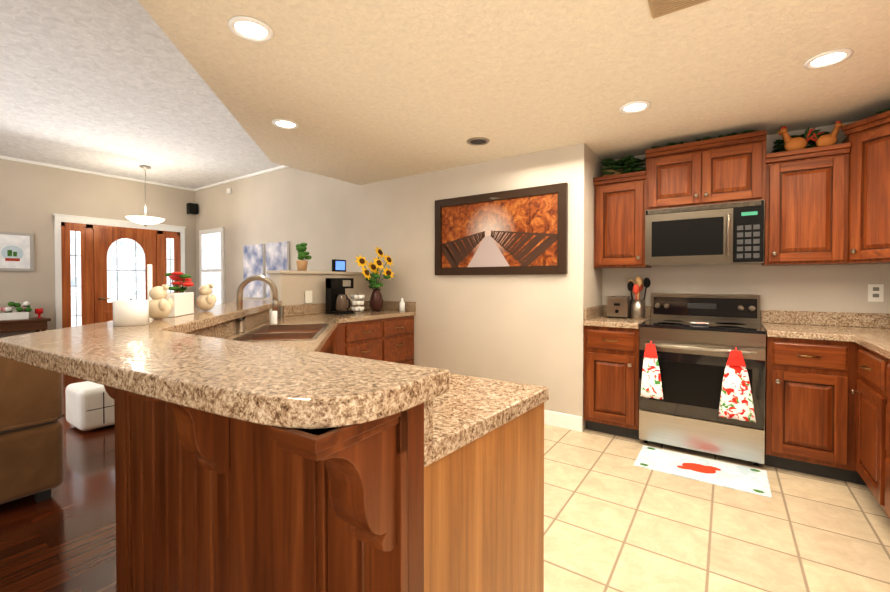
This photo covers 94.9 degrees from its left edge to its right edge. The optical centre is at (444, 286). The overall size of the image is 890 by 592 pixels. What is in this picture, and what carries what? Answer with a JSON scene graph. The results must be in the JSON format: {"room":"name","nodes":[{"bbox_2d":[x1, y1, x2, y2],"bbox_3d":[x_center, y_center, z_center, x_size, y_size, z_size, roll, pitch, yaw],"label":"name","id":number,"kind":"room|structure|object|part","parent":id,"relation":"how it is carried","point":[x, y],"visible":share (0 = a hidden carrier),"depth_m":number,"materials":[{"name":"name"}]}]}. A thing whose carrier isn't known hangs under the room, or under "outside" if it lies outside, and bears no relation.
{"room":"kitchen","nodes":[
{"label":"kitchen","id":0,"kind":"room"},
{"bbox_2d":[0,374,116,591],"bbox_3d":[-2.486,1.268,1.991,9.080,0.100,7.820,1,1,35],"label":"floor","id":1,"kind":"structure","parent":0,"point":[62,538],"depth_m":2.06,"materials":[{"name":"brown wood"}]},
{"bbox_2d":[0,317,50,332],"bbox_3d":[-5.505,0.797,5.024,0.400,0.760,0.900,1,1,35],"label":"console table","id":2,"kind":"object","parent":1,"relation":"on","point":[36,324],"visible":0.6,"depth_m":5.10,"materials":[{"name":"brown wood"}]},
{"bbox_2d":[0,301,31,319],"bbox_3d":[-5.474,0.304,5.074,0.220,0.224,0.492,1,1,35],"label":"pot","id":3,"kind":"object","parent":2,"relation":"on","point":[8,313],"visible":1,"depth_m":5.12,"materials":[{"name":"white ceramic"}]},
{"bbox_2d":[35,308,42,317],"bbox_3d":[-5.297,0.352,5.337,0.080,0.120,0.078,1,1,35],"label":"candle","id":4,"kind":"object","parent":2,"relation":"on","point":[39,311],"visible":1,"depth_m":5.32,"materials":[{"name":"red glass"}]},
{"bbox_2d":[0,357,64,503],"bbox_3d":[-3.166,0.741,1.765,0.968,0.960,2.088,1,1,35],"label":"sofa","id":5,"kind":"object","parent":1,"relation":"on","point":[31,443],"visible":0.88,"depth_m":2.23,"materials":[{"name":"brown leather"}]},
{"bbox_2d":[65,381,114,430],"bbox_3d":[-2.972,1.007,3.574,0.444,0.340,0.440,1,1,35],"label":"ottoman","id":6,"kind":"object","parent":1,"relation":"on","point":[90,405],"visible":0.52,"depth_m":3.37,"materials":[{"name":"fabric"}]},
{"bbox_2d":[0,159,195,337],"bbox_3d":[-6.359,-0.277,4.263,0.100,2.930,7.000,1,1,35],"label":"wall","id":7,"kind":"structure","parent":0,"point":[33,198],"depth_m":5.60,"materials":[{"name":"paint"}]},
{"bbox_2d":[0,231,33,270],"bbox_3d":[-5.579,-0.446,5.271,0.030,0.500,0.390,1,1,35],"label":"picture","id":8,"kind":"object","parent":7,"relation":"attached to","point":[16,251],"visible":1,"depth_m":5.29,"materials":[{"name":"grey"}]},
{"bbox_2d":[0,155,193,190],"bbox_3d":[-6.305,-1.624,4.207,0.029,0.035,7.000,1,1,35],"label":"crown molding","id":9,"kind":"structure","parent":7,"relation":"attached to","point":[143,181],"depth_m":5.90,"materials":[{"name":"white wood"}]},
{"bbox_2d":[53,213,185,328],"bbox_3d":[-4.871,0.078,6.272,0.069,2.165,1.660,1,1,35],"label":"front door","id":10,"kind":"structure","parent":7,"relation":"in","point":[101,265],"depth_m":6.05,"materials":[{"name":"brown wood"}]},
{"bbox_2d":[0,0,281,188],"bbox_3d":[-3.942,-1.670,2.579,5.770,0.100,7.000,1,1,35],"label":"ceiling","id":11,"kind":"structure","parent":0,"point":[122,88],"depth_m":3.62,"materials":[{"name":"white paint"}]},
{"bbox_2d":[125,165,164,225],"bbox_3d":[-4.155,-1.246,5.670,0.450,0.829,0.450,1,1,35],"label":"pendant light","id":12,"kind":"object","parent":11,"relation":"hanging from","point":[145,220],"visible":1,"depth_m":5.60,"materials":[{"name":"white glass"}]},
{"bbox_3d":[-4.155,-1.246,5.670,0.130,0.829,0.130,1,1,35],"label":"pendant stem","id":13,"kind":"part","parent":12,"relation":"part of","materials":[{"name":"silver metal"}]},
{"bbox_3d":[-4.155,-0.904,5.674,0.450,0.085,0.450,1,1,35],"label":"pendant shade","id":14,"kind":"part","parent":12,"relation":"part of","materials":[{"name":"white glass"}]},
{"bbox_2d":[266,270,373,316],"bbox_3d":[-1.234,0.518,4.257,0.220,1.340,1.209,1,1,35],"label":"wall","id":15,"kind":"structure","parent":0,"point":[292,287],"depth_m":3.95,"materials":[{"name":"paint"}]},
{"bbox_2d":[296,243,311,270],"bbox_3d":[-1.393,-0.289,4.026,0.163,0.278,0.158,1,1,35],"label":"potted plant","id":16,"kind":"object","parent":15,"relation":"on","point":[301,248],"visible":0.98,"depth_m":3.97,"materials":[{"name":"green plant"}]},
{"bbox_2d":[305,291,311,302],"bbox_3d":[-1.313,0.102,3.936,0.007,0.120,0.080,1,1,35],"label":"electrical outlet plate","id":17,"kind":"object","parent":15,"relation":"attached to","point":[308,294],"depth_m":3.93,"materials":[{"name":"white plastic"}]},
{"bbox_2d":[332,259,345,271],"bbox_3d":[-1.135,-0.220,4.380,0.042,0.129,0.160,1,1,35],"label":"digital frame","id":18,"kind":"object","parent":15,"relation":"on","point":[338,265],"visible":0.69,"depth_m":4.35,"materials":[{"name":"black plastic"}]},
{"bbox_2d":[355,247,393,311],"bbox_3d":[-0.745,-0.084,4.290,0.311,0.700,0.453,1,1,35],"label":"sunflower vase","id":19,"kind":"object","parent":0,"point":[376,301],"visible":1,"depth_m":4.29,"materials":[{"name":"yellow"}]},
{"bbox_2d":[195,143,602,430],"bbox_3d":[-1.435,-0.295,5.558,6.740,2.930,0.720,1,1,35],"label":"wall","id":20,"kind":"structure","parent":0,"point":[526,329],"depth_m":4.13,"materials":[{"name":"paint"}]},
{"bbox_2d":[186,203,197,214],"bbox_3d":[-4.312,-1.319,6.974,0.120,0.180,0.130,1,1,35],"label":"speaker","id":21,"kind":"object","parent":20,"relation":"attached to","point":[192,208],"visible":0.96,"depth_m":6.93},
{"bbox_2d":[199,227,224,304],"bbox_3d":[-3.870,-0.251,6.766,0.820,1.390,0.045,1,1,35],"label":"living room window","id":22,"kind":"structure","parent":20,"relation":"in","point":[211,256],"depth_m":6.74,"materials":[{"name":"white glass"}]},
{"bbox_2d":[194,165,287,190],"bbox_3d":[-2.418,-1.645,5.761,4.609,0.035,0.030,1,1,35],"label":"crown molding","id":23,"kind":"structure","parent":20,"relation":"attached to","point":[279,167],"depth_m":6.19,"materials":[{"name":"white wood"}]},
{"bbox_2d":[243,244,264,297],"bbox_3d":[-2.833,-0.226,6.060,0.510,0.780,0.033,1,1,35],"label":"framed picture","id":24,"kind":"object","parent":20,"relation":"attached to","point":[253,255],"depth_m":6.02,"materials":[{"name":"white"}]},
{"bbox_2d":[266,241,288,297],"bbox_3d":[-2.347,-0.222,5.725,0.510,0.780,0.033,1,1,35],"label":"framed picture","id":25,"kind":"object","parent":20,"relation":"attached to","point":[277,255],"depth_m":5.71,"materials":[{"name":"white"}]},
{"bbox_2d":[435,182,567,274],"bbox_3d":[0.459,-0.486,3.784,1.350,0.760,0.040,1,1,35],"label":"framed picture","id":26,"kind":"object","parent":20,"relation":"attached to","point":[523,231],"visible":1,"depth_m":3.72,"materials":[{"name":"brown"}]},
{"bbox_2d":[544,410,581,431],"bbox_3d":[0.421,1.131,3.850,1.718,0.125,0.015,1,1,35],"label":"baseboard","id":27,"kind":"structure","parent":20,"relation":"attached to","point":[563,420],"depth_m":3.43,"materials":[{"name":"white"}]},
{"bbox_2d":[584,305,602,318],"bbox_3d":[1.316,0.227,3.595,0.016,0.100,0.596,1,1,35],"label":"backsplash","id":28,"kind":"structure","parent":20,"relation":"attached to","point":[590,312],"depth_m":3.52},
{"bbox_2d":[603,305,889,326],"bbox_3d":[2.401,0.232,3.220,2.228,0.100,0.018,1,1,35],"label":"backsplash","id":29,"kind":"structure","parent":20,"relation":"attached to","point":[829,319],"depth_m":2.96,"materials":[{"name":"beige stone"}]},
{"bbox_2d":[138,0,889,184],"bbox_3d":[-0.822,-1.416,0.809,4.840,0.560,7.620,1,1,35],"label":"ceiling","id":30,"kind":"structure","parent":0,"point":[360,92],"depth_m":2.22,"materials":[{"name":"beige paint"}]},
{"bbox_2d":[228,16,273,41],"bbox_3d":[-0.865,-1.144,1.826,0.183,0.010,0.183,0,1,26],"label":"recessed light","id":31,"kind":"object","parent":30,"relation":"in","point":[250,29],"depth_m":1.82,"materials":[{"name":"white"}]},
{"bbox_2d":[272,119,298,128],"bbox_3d":[-1.139,-1.159,2.926,0.183,0.010,0.183,0,1,11],"label":"recessed light","id":32,"kind":"object","parent":30,"relation":"in","point":[281,123],"depth_m":2.91,"materials":[{"name":"white"}]},
{"bbox_2d":[467,137,489,145],"bbox_3d":[0.267,-1.164,3.293,0.183,0.010,0.183,0,1,11],"label":"recessed light","id":33,"kind":"object","parent":30,"relation":"in","point":[477,141],"depth_m":3.29,"materials":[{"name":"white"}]},
{"bbox_2d":[619,101,650,113],"bbox_3d":[1.228,-1.155,2.643,0.183,0.010,0.183,0,1,29],"label":"recessed light","id":34,"kind":"object","parent":30,"relation":"in","point":[635,106],"depth_m":2.63,"materials":[{"name":"white"}]},
{"bbox_2d":[648,0,708,18],"bbox_3d":[0.965,-1.138,1.592,0.300,0.016,0.150,1,1,35],"label":"ceiling vent","id":35,"kind":"object","parent":30,"relation":"in","point":[659,8],"visible":1,"depth_m":1.65,"materials":[{"name":"beige"}]},
{"bbox_2d":[804,48,852,68],"bbox_3d":[1.938,-1.147,2.069,0.183,0.010,0.183,0,1,26],"label":"recessed light","id":36,"kind":"object","parent":30,"relation":"in","point":[829,58],"depth_m":2.06,"materials":[{"name":"white"}]},
{"bbox_2d":[544,424,889,591],"bbox_3d":[-0.760,1.232,0.802,4.690,0.003,7.620,1,1,35],"label":"floor","id":37,"kind":"structure","parent":0,"point":[616,519],"depth_m":2.05,"materials":[{"name":"tile"}]},
{"bbox_2d":[140,304,219,591],"bbox_3d":[-0.568,0.585,1.406,0.448,1.282,0.611,1,1,35],"label":"base cabinet","id":38,"kind":"object","parent":37,"relation":"on","point":[182,499],"depth_m":1.23,"materials":[{"name":"brown wood"}]},
{"bbox_2d":[220,275,307,591],"bbox_3d":[-0.253,0.588,1.189,0.364,1.282,0.611,1,1,35],"label":"base cabinet","id":39,"kind":"object","parent":37,"relation":"on","point":[264,519],"depth_m":1.00,"materials":[{"name":"brown wood"}]},
{"bbox_2d":[308,301,548,591],"bbox_3d":[0.003,0.590,1.043,0.267,1.282,0.662,1,1,35],"label":"base cabinet","id":40,"kind":"object","parent":37,"relation":"on","point":[446,494],"depth_m":0.88,"materials":[{"name":"brown wood"}]},
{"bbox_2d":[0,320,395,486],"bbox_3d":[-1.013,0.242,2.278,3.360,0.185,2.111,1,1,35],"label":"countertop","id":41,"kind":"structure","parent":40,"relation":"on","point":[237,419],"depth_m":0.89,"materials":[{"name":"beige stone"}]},
{"bbox_2d":[113,298,148,325],"bbox_3d":[-1.278,0.103,1.664,0.116,0.107,0.116,1,1,35],"label":"candle","id":42,"kind":"object","parent":41,"relation":"on","point":[130,312],"visible":1,"depth_m":1.62,"materials":[{"name":"white wax"}]},
{"bbox_2d":[147,264,152,300],"bbox_3d":[-1.482,0.020,2.053,0.070,0.262,0.070,1,1,35],"label":"taper candle","id":43,"kind":"object","parent":41,"relation":"on","point":[149,278],"visible":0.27,"depth_m":2.04,"materials":[{"name":"white wax"}]},
{"bbox_2d":[149,284,173,319],"bbox_3d":[-1.309,0.072,1.882,0.112,0.163,0.112,1,1,35],"label":"bear figurine","id":44,"kind":"object","parent":41,"relation":"on","point":[160,307],"visible":0.98,"depth_m":1.85,"materials":[{"name":"beige ceramic"}]},
{"bbox_2d":[165,292,193,316],"bbox_3d":[-1.383,0.093,2.123,0.060,0.115,0.220,0,1,-10],"label":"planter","id":45,"kind":"object","parent":41,"relation":"on","point":[183,303],"visible":0.73,"depth_m":2.09,"materials":[{"name":"white ceramic"}]},
{"bbox_2d":[165,272,193,292],"bbox_3d":[-1.551,0.032,2.362,0.183,0.231,0.181,1,1,35],"label":"poinsettia","id":46,"kind":"object","parent":45,"relation":"in","point":[185,279],"visible":0.67,"depth_m":2.34,"materials":[{"name":"red plant"}]},
{"bbox_2d":[196,283,216,310],"bbox_3d":[-1.409,0.065,2.423,0.112,0.163,0.112,1,1,35],"label":"bear figurine","id":47,"kind":"object","parent":41,"relation":"on","point":[206,300],"visible":1,"depth_m":2.39,"materials":[{"name":"beige ceramic"}]},
{"bbox_2d":[269,303,276,324],"bbox_3d":[-1.277,0.191,3.044,0.055,0.183,0.055,1,1,35],"label":"soap dispenser","id":48,"kind":"object","parent":41,"relation":"on","point":[272,317],"visible":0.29,"depth_m":3.02,"materials":[{"name":"white plastic"}]},
{"bbox_2d":[232,275,328,341],"bbox_3d":[-1.009,0.206,2.610,0.905,0.556,0.905,1,1,35],"label":"sink","id":49,"kind":"object","parent":41,"relation":"in","point":[243,328],"depth_m":2.58,"materials":[{"name":"brown metal"}]},
{"bbox_2d":[326,278,353,314],"bbox_3d":[-1.018,0.096,4.013,0.246,0.349,0.180,1,1,35],"label":"coffee maker","id":50,"kind":"object","parent":41,"relation":"on","point":[337,301],"visible":1,"depth_m":3.97,"materials":[{"name":"black plastic"}]},
{"bbox_2d":[351,292,364,312],"bbox_3d":[-0.888,0.163,4.155,0.150,0.210,0.146,1,1,35],"label":"pod carousel","id":51,"kind":"object","parent":41,"relation":"on","point":[357,308],"visible":0.96,"depth_m":4.11,"materials":[{"name":"silver metal"}]},
{"bbox_2d":[399,298,404,311],"bbox_3d":[-0.453,0.196,4.329,0.060,0.140,0.060,1,1,35],"label":"lotion bottle","id":52,"kind":"object","parent":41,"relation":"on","point":[402,306],"visible":1,"depth_m":4.30,"materials":[{"name":"white plastic"}]},
{"bbox_3d":[0.118,0.791,1.029,0.059,0.880,0.559,1,1,35],"label":"panel","id":53,"kind":"part","parent":40,"relation":"part of","materials":[{"name":"brown wood"}]},
{"bbox_2d":[583,323,639,439],"bbox_3d":[1.480,0.758,3.488,0.414,0.880,0.634,1,1,35],"label":"base cabinet","id":54,"kind":"object","parent":37,"relation":"on","point":[611,354],"depth_m":3.23,"materials":[{"name":"brown wood"}]},
{"bbox_2d":[583,315,648,326],"bbox_3d":[1.476,0.298,3.478,0.412,0.040,0.645,1,1,35],"label":"countertop","id":55,"kind":"structure","parent":54,"relation":"on","point":[607,322],"depth_m":3.26,"materials":[{"name":"beige stone"}]},
{"bbox_2d":[607,296,630,317],"bbox_3d":[1.548,0.182,3.629,0.170,0.186,0.222,1,1,35],"label":"toaster","id":56,"kind":"object","parent":55,"relation":"on","point":[618,306],"visible":0.96,"depth_m":3.55,"materials":[{"name":"silver metal"}]},
{"bbox_2d":[627,276,649,318],"bbox_3d":[1.669,0.095,3.529,0.180,0.364,0.144,1,1,35],"label":"utensil crock","id":57,"kind":"object","parent":55,"relation":"on","point":[637,307],"visible":1,"depth_m":3.50,"materials":[{"name":"silver metal"}]},
{"bbox_2d":[639,293,765,465],"bbox_3d":[1.938,0.636,3.111,0.757,1.135,0.728,1,1,35],"label":"range","id":58,"kind":"object","parent":37,"relation":"on","point":[702,362],"visible":1,"depth_m":2.90,"materials":[{"name":"silver metal"}]},
{"bbox_2d":[640,357,663,398],"bbox_3d":[1.508,0.665,2.981,0.152,0.300,0.026,1,1,35],"label":"towel","id":59,"kind":"object","parent":58,"relation":"hanging from","point":[651,384],"depth_m":2.99,"materials":[{"name":"white fabric"}]},
{"bbox_2d":[718,365,755,421],"bbox_3d":[1.925,0.699,2.695,0.202,0.360,0.026,1,1,35],"label":"towel","id":60,"kind":"object","parent":58,"relation":"hanging from","point":[736,400],"depth_m":2.70,"materials":[{"name":"white fabric"}]},
{"bbox_2d":[634,445,771,497],"bbox_3d":[1.678,1.201,2.702,0.730,0.008,0.395,1,1,35],"label":"area rug","id":61,"kind":"object","parent":37,"relation":"on","point":[736,477],"visible":1,"depth_m":2.66,"materials":[{"name":"white fabric"}]},
{"bbox_2d":[765,331,850,481],"bbox_3d":[2.445,0.767,2.810,0.409,0.880,0.655,1,1,35],"label":"base cabinet","id":62,"kind":"object","parent":37,"relation":"on","point":[798,438],"depth_m":2.60,"materials":[{"name":"brown wood"}]},
{"bbox_2d":[875,427,889,518],"bbox_3d":[2.233,0.784,1.575,0.635,0.880,0.580,1,1,35],"label":"base cabinet","id":63,"kind":"object","parent":37,"relation":"on","point":[882,489],"depth_m":2.01,"materials":[{"name":"brown wood"}]},
{"bbox_2d":[602,121,889,323],"bbox_3d":[2.479,-0.264,3.238,2.340,2.930,0.100,1,1,35],"label":"wall","id":64,"kind":"structure","parent":0,"point":[832,288],"depth_m":3.13,"materials":[{"name":"paint"}]},
{"bbox_2d":[593,171,651,268],"bbox_3d":[1.565,-0.554,3.595,0.414,0.780,0.336,1,1,35],"label":"upper cabinet","id":65,"kind":"object","parent":64,"relation":"attached to","point":[619,215],"depth_m":3.46,"materials":[{"name":"brown wood"}]},
{"bbox_2d":[602,169,622,175],"bbox_3d":[1.501,-0.996,3.659,0.190,0.100,0.185,1,1,35],"label":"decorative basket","id":66,"kind":"object","parent":65,"relation":"on","point":[612,170],"visible":0.1,"depth_m":3.59,"materials":[{"name":"brown wicker"}]},
{"bbox_2d":[600,155,645,173],"bbox_3d":[1.561,-1.042,3.557,0.378,0.135,0.264,1,1,41],"label":"garland","id":67,"kind":"object","parent":65,"relation":"on","point":[629,161],"depth_m":3.52},
{"bbox_2d":[643,130,770,210],"bbox_3d":[2.044,-0.856,3.243,0.770,0.485,0.366,1,1,35],"label":"upper cabinet","id":68,"kind":"object","parent":64,"relation":"attached to","point":[734,168],"depth_m":3.07,"materials":[{"name":"brown wood"}]},
{"bbox_2d":[652,130,755,148],"bbox_3d":[2.054,-1.128,3.230,0.690,0.026,0.326,1,1,35],"label":"garland","id":69,"kind":"object","parent":68,"relation":"on","point":[748,131],"depth_m":3.11},
{"bbox_2d":[645,200,764,265],"bbox_3d":[2.013,-0.392,3.206,0.757,0.437,0.463,1,1,35],"label":"microwave","id":70,"kind":"object","parent":68,"relation":"attached to","point":[731,233],"visible":1,"depth_m":3.04,"materials":[{"name":"silver metal"}]},
{"bbox_2d":[762,139,846,265],"bbox_3d":[2.547,-0.544,2.919,0.431,0.780,0.336,1,1,35],"label":"upper cabinet","id":71,"kind":"object","parent":64,"relation":"attached to","point":[805,223],"depth_m":2.78,"materials":[{"name":"brown wood"}]},
{"bbox_2d":[777,126,824,150],"bbox_3d":[2.490,-1.039,2.869,0.257,0.206,0.085,1,1,35],"label":"rooster figurine","id":72,"kind":"object","parent":71,"relation":"on","point":[795,143],"visible":0.9,"depth_m":2.86,"materials":[{"name":"brown ceramic"}]},
{"bbox_2d":[772,131,836,152],"bbox_3d":[2.597,-1.034,2.970,0.346,0.137,0.173,0,1,32],"label":"garland","id":73,"kind":"object","parent":71,"relation":"on","point":[780,148],"depth_m":2.97},
{"bbox_2d":[802,121,843,146],"bbox_3d":[2.587,-1.026,2.802,0.227,0.182,0.075,1,1,35],"label":"rooster figurine","id":74,"kind":"object","parent":71,"relation":"on","point":[827,139],"visible":0.75,"depth_m":2.77,"materials":[{"name":"brown ceramic"}]},
{"bbox_2d":[842,111,889,264],"bbox_3d":[2.898,-0.599,2.506,0.613,0.900,0.616,1,1,35],"label":"upper cabinet","id":75,"kind":"object","parent":64,"relation":"attached to","point":[868,139],"depth_m":2.56,"materials":[{"name":"brown wood"}]},
{"bbox_2d":[868,284,883,301],"bbox_3d":[2.982,0.047,2.829,0.075,0.120,0.008,1,1,35],"label":"electrical outlet plate","id":76,"kind":"object","parent":64,"relation":"attached to","point":[875,292],"depth_m":2.83,"materials":[{"name":"white plastic"}]}
]}

